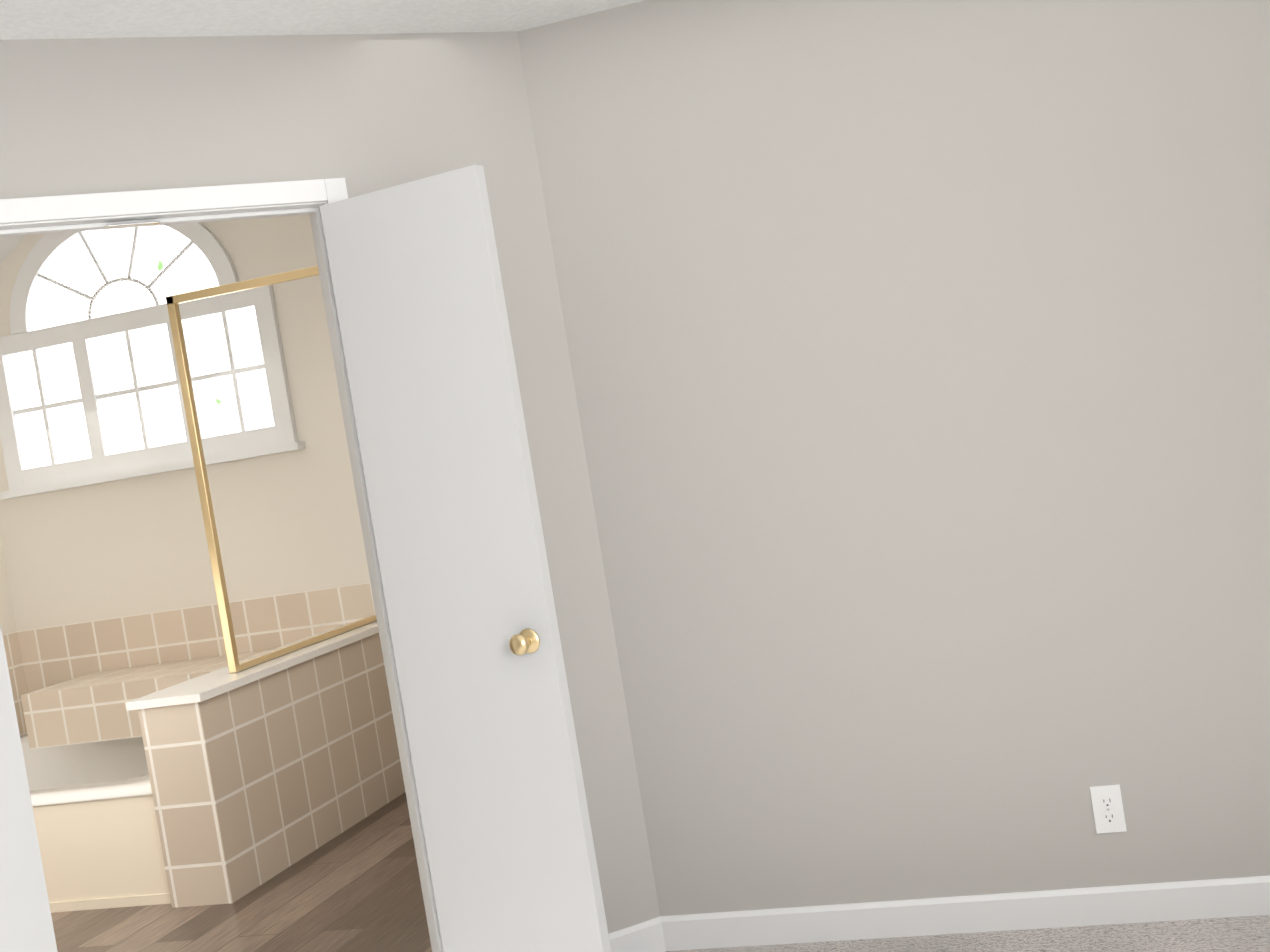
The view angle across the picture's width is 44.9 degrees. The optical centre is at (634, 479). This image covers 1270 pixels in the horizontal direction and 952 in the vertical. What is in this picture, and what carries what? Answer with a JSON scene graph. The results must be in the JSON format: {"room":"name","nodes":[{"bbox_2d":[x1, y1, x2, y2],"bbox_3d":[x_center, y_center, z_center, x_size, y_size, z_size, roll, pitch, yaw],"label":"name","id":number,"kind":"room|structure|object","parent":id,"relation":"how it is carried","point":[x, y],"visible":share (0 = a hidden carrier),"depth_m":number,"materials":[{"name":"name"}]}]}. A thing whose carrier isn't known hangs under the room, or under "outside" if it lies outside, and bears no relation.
{"room":"bedroom","nodes":[
{"label":"bedroom","id":0,"kind":"room"},
{"bbox_2d":[0,538,16,634],"bbox_3d":[-3.677,-0.171,5.444,0.120,3.900,4.040,-9,2,16],"label":"wall","id":1,"kind":"structure","parent":0,"point":[7,622],"depth_m":7.24,"materials":[{"name":"beige paint"}]},
{"bbox_2d":[3,631,27,735],"bbox_3d":[-3.131,1.233,6.335,0.010,0.900,2.000,-9,2,16],"label":"wall tile","id":2,"kind":"structure","parent":1,"relation":"attached to","point":[15,664],"depth_m":7.22,"materials":[{"name":"beige tile"}]},
{"bbox_2d":[0,235,25,263],"bbox_3d":[-2.052,-1.582,4.872,3.930,1.497,4.040,-9,2,16],"label":"ceiling","id":3,"kind":"structure","parent":0,"point":[8,244],"depth_m":7.10,"materials":[{"name":"white paint"}]},
{"bbox_2d":[0,214,369,630],"bbox_3d":[-1.276,-0.599,6.771,3.810,3.900,0.120,-9,2,16],"label":"wall","id":4,"kind":"structure","parent":0,"point":[288,522],"depth_m":6.93,"materials":[{"name":"beige paint"}]},
{"bbox_2d":[0,222,304,499],"bbox_3d":[-2.311,-0.639,6.964,1.570,1.247,0.065,-9,2,16],"label":"bathroom window","id":5,"kind":"structure","parent":4,"relation":"in","point":[90,390],"depth_m":6.99,"materials":[{"name":"white glass"}]},
{"bbox_2d":[17,582,376,692],"bbox_3d":[-1.108,0.894,6.769,3.680,0.900,0.010,-9,2,16],"label":"wall tile","id":6,"kind":"structure","parent":4,"relation":"attached to","point":[53,655],"depth_m":7.03,"materials":[{"name":"beige tile"}]},
{"bbox_2d":[51,792,431,951],"bbox_3d":[-1.554,1.518,4.969,3.930,0.080,4.040,-9,2,16],"label":"floor","id":7,"kind":"structure","parent":0,"point":[356,887],"depth_m":5.07,"materials":[{"name":"wood"}]},
{"bbox_2d":[20,649,272,912],"bbox_3d":[-2.249,1.146,6.302,1.705,0.795,1.544,-9,2,16],"label":"bathtub","id":8,"kind":"object","parent":7,"relation":"on","point":[86,766],"visible":0.4,"depth_m":5.51,"materials":[{"name":"white plastic"}]},
{"bbox_2d":[126,621,404,907],"bbox_3d":[-1.327,1.041,5.995,0.290,0.728,1.613,-9,2,16],"label":"wall","id":9,"kind":"structure","parent":7,"relation":"on","point":[262,773],"depth_m":5.55,"materials":[{"name":"tile"}]},
{"bbox_2d":[166,266,376,672],"bbox_3d":[-0.582,-0.151,5.908,1.795,1.391,1.180,-9,2,16],"label":"shower frame","id":10,"kind":"object","parent":9,"relation":"on","point":[234,664],"visible":0.81,"depth_m":5.59,"materials":[{"name":"gold metal"}]},
{"bbox_2d":[0,0,644,39],"bbox_3d":[-0.394,-1.117,1.255,4.600,0.100,5.540,-9,2,16],"label":"ceiling","id":11,"kind":"structure","parent":0,"point":[49,19],"depth_m":3.54,"materials":[{"name":"paint"}]},
{"bbox_2d":[0,32,659,933],"bbox_3d":[-1.174,-0.515,3.549,2.241,3.900,0.120,-10,2,-29],"label":"wall","id":12,"kind":"structure","parent":0,"point":[362,114],"depth_m":3.82,"materials":[{"name":"grey paint"}]},
{"bbox_2d":[0,624,57,951],"bbox_3d":[-1.466,0.493,3.102,0.167,2.005,0.454,-9,2,16],"label":"door","id":13,"kind":"structure","parent":12,"relation":"in","point":[26,923],"depth_m":3.25,"materials":[{"name":"painted wood"},{"name":"brass"}]},
{"bbox_2d":[0,178,443,951],"bbox_3d":[-1.014,0.377,3.588,1.014,2.087,0.156,-10,2,-29],"label":"door frame","id":14,"kind":"structure","parent":12,"relation":"attached to","point":[74,212],"depth_m":3.67,"materials":[{"name":"white wood"}]},
{"bbox_2d":[320,165,610,951],"bbox_3d":[-0.396,0.306,3.592,0.447,2.005,0.175,-9,2,16],"label":"door","id":15,"kind":"structure","parent":12,"relation":"in","point":[445,456],"depth_m":3.58,"materials":[{"name":"painted wood"},{"name":"brass"}]},
{"bbox_2d":[608,916,665,951],"bbox_3d":[-0.153,1.239,3.930,0.531,0.090,0.013,-10,2,-29],"label":"baseboard","id":16,"kind":"structure","parent":12,"relation":"attached to","point":[646,936],"depth_m":4.02,"materials":[{"name":"white wood"}]},
{"bbox_2d":[517,0,1269,915],"bbox_3d":[1.293,-0.176,3.672,3.030,2.440,0.120,-9,2,16],"label":"wall","id":17,"kind":"structure","parent":0,"point":[919,352],"depth_m":3.78,"materials":[{"name":"grey paint"}]},
{"bbox_2d":[661,875,1269,950],"bbox_3d":[1.429,0.993,3.654,2.860,0.090,0.013,-9,2,16],"label":"baseboard","id":18,"kind":"structure","parent":17,"relation":"attached to","point":[1184,900],"depth_m":3.82,"materials":[{"name":"white wood"}]},
{"bbox_2d":[1090,784,1126,833],"bbox_3d":[1.147,0.798,3.721,0.070,0.115,0.008,-9,2,16],"label":"electrical outlet","id":19,"kind":"object","parent":17,"relation":"attached to","point":[1108,810],"visible":1,"depth_m":3.72,"materials":[{"name":"white plastic"}]},
{"bbox_2d":[665,915,1269,951],"bbox_3d":[0.007,1.380,1.332,4.600,0.080,5.540,-9,2,16],"label":"floor carpet","id":20,"kind":"object","parent":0,"point":[1241,934],"depth_m":3.67,"materials":[{"name":"beige carpet"}]}
]}

